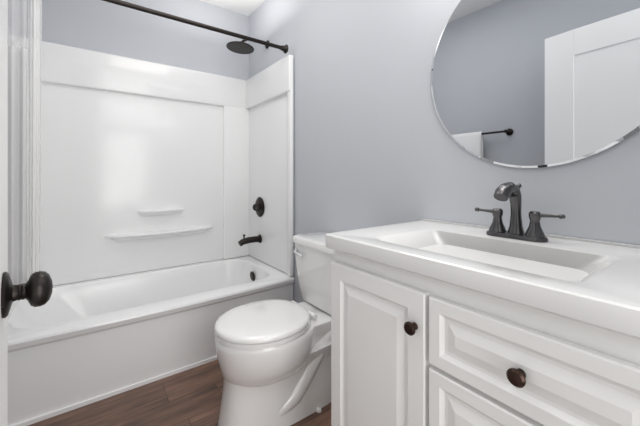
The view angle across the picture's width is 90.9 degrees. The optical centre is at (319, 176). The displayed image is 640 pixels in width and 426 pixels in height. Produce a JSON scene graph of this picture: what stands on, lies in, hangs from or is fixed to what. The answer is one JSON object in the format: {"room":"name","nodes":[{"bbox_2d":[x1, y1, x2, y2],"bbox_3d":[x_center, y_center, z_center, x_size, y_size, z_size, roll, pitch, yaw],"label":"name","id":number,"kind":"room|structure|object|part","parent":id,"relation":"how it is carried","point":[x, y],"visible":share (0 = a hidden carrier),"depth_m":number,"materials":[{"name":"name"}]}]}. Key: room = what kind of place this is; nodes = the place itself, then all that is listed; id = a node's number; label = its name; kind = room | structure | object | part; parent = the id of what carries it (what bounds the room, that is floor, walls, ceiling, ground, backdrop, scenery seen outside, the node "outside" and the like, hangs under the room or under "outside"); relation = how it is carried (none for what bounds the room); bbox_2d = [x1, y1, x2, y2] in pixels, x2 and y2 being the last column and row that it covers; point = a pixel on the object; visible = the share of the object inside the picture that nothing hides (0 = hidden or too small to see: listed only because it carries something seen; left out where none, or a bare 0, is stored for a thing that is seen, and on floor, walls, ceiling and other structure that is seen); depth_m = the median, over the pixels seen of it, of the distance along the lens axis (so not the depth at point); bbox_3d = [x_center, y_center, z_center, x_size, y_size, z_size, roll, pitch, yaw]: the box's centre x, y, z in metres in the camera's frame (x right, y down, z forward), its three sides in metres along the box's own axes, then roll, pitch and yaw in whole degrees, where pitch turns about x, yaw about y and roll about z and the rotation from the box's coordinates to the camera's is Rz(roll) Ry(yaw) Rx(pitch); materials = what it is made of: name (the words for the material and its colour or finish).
{"room":"bathroom","nodes":[
{"label":"bathroom","id":0,"kind":"room"},
{"bbox_2d":[8,0,248,79],"bbox_3d":[-1.262,-0.171,2.329,1.724,2.450,0.100,0,0,-37],"label":"wall","id":1,"kind":"structure","parent":0,"point":[105,27],"depth_m":2.30,"materials":[{"name":"grey paint"}]},
{"bbox_2d":[8,28,293,285],"bbox_3d":[-1.005,-0.072,1.985,1.520,1.504,0.754,0,0,-37],"label":"shower surround","id":2,"kind":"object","parent":1,"relation":"attached to","point":[147,166],"depth_m":2.24,"materials":[{"name":"white plastic"}]},
{"bbox_2d":[238,234,261,245],"bbox_3d":[-0.553,0.493,2.465,0.182,0.089,0.068,0,0,-37],"label":"tub spout","id":3,"kind":"object","parent":2,"relation":"attached to","point":[247,240],"visible":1,"depth_m":2.45,"materials":[{"name":"black metal"}]},
{"bbox_2d":[252,197,263,216],"bbox_3d":[-0.503,0.244,2.497,0.063,0.160,0.167,0,0,-37],"label":"shower valve","id":4,"kind":"object","parent":2,"relation":"attached to","point":[258,207],"visible":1,"depth_m":2.48,"materials":[{"name":"black metal"}]},
{"bbox_2d":[28,359,330,425],"bbox_3d":[-0.451,1.079,1.242,1.724,0.050,2.811,0,0,-37],"label":"floor","id":5,"kind":"structure","parent":0,"point":[191,397],"depth_m":1.44,"materials":[{"name":"brown wood"}]},
{"bbox_2d":[8,256,293,425],"bbox_3d":[-0.995,0.868,1.971,1.518,0.373,0.787,0,0,-37],"label":"bathtub","id":6,"kind":"object","parent":5,"relation":"on","point":[73,346],"visible":0.79,"depth_m":1.64,"materials":[{"name":"white plastic"}]},
{"bbox_2d":[214,232,333,425],"bbox_3d":[-0.135,0.686,1.484,0.705,0.735,0.412,0,0,-37],"label":"toilet","id":7,"kind":"object","parent":5,"relation":"on","point":[274,357],"visible":0.73,"depth_m":1.32,"materials":[{"name":"white ceramic"}]},
{"bbox_2d":[326,182,639,425],"bbox_3d":[0.457,0.535,0.842,0.542,1.038,0.797,0,0,-37],"label":"bathroom vanity","id":8,"kind":"object","parent":5,"relation":"on","point":[446,323],"visible":1,"depth_m":0.69,"materials":[{"name":"white paint"}]},
{"bbox_3d":[0.145,0.600,0.869,0.019,0.658,0.345,0,0,-37],"label":"door","id":9,"kind":"part","parent":8,"relation":"part of","materials":[{"name":"white paint"}]},
{"bbox_2d":[474,182,565,242],"bbox_3d":[0.553,0.099,0.918,0.143,0.167,0.246,0,0,-37],"label":"faucet","id":10,"kind":"object","parent":8,"relation":"on","point":[497,233],"depth_m":0.92,"materials":[{"name":"grey metal"}]},
{"bbox_3d":[0.373,0.549,0.563,0.019,0.226,0.397,0,0,-37],"label":"drawer","id":11,"kind":"part","parent":8,"relation":"part of","materials":[{"name":"white paint"}]},
{"bbox_3d":[0.373,0.350,0.563,0.019,0.152,0.397,0,0,-37],"label":"drawer","id":12,"kind":"part","parent":8,"relation":"part of","materials":[{"name":"white paint"}]},
{"bbox_2d":[200,0,264,15],"bbox_3d":[-0.451,-1.421,1.242,1.724,0.050,2.811,0,0,-37],"label":"ceiling","id":13,"kind":"structure","parent":0,"point":[247,7],"depth_m":2.56,"materials":[{"name":"white paint"}]},
{"bbox_2d":[249,0,639,302],"bbox_3d":[0.200,-0.171,1.728,0.100,2.450,2.811,0,0,-37],"label":"wall","id":14,"kind":"structure","parent":0,"point":[376,144],"depth_m":1.47,"materials":[{"name":"grey paint"}]},
{"bbox_2d":[226,39,268,53],"bbox_3d":[-0.539,-1.001,2.363,0.323,0.124,0.200,0,0,-37],"label":"shower head","id":15,"kind":"object","parent":14,"relation":"attached to","point":[241,47],"visible":0.85,"depth_m":2.32},
{"bbox_2d":[431,0,639,167],"bbox_3d":[0.672,-0.389,1.000,0.006,0.724,0.724,0,0,-37],"label":"mirror","id":16,"kind":"object","parent":14,"relation":"attached to","point":[531,83],"visible":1,"depth_m":0.98,"materials":[{"name":"clear glass"}]},
{"bbox_3d":[0.347,-0.171,0.172,1.724,2.450,0.120,0,0,-37],"label":"wall","id":17,"kind":"structure","parent":0,"visible":0},
{"bbox_2d":[0,0,52,425],"bbox_3d":[-0.301,0.078,0.250,0.150,1.931,0.764,0,0,-42],"label":"door","id":18,"kind":"structure","parent":17,"relation":"in","point":[35,289],"depth_m":0.48,"materials":[{"name":"white paint"}]},
{"bbox_3d":[-0.511,0.178,0.485,0.150,0.068,0.134,0,0,-42],"label":"knob","id":19,"kind":"part","parent":18,"relation":"part of","materials":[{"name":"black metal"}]},
{"bbox_3d":[-1.102,-0.171,0.757,0.100,2.450,2.811,0,0,-37],"label":"wall","id":20,"kind":"structure","parent":0,"visible":0},
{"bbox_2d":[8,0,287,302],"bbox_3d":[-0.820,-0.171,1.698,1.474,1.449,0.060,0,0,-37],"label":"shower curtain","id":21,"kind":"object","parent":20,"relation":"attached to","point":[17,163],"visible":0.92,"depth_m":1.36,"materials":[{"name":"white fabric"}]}
]}

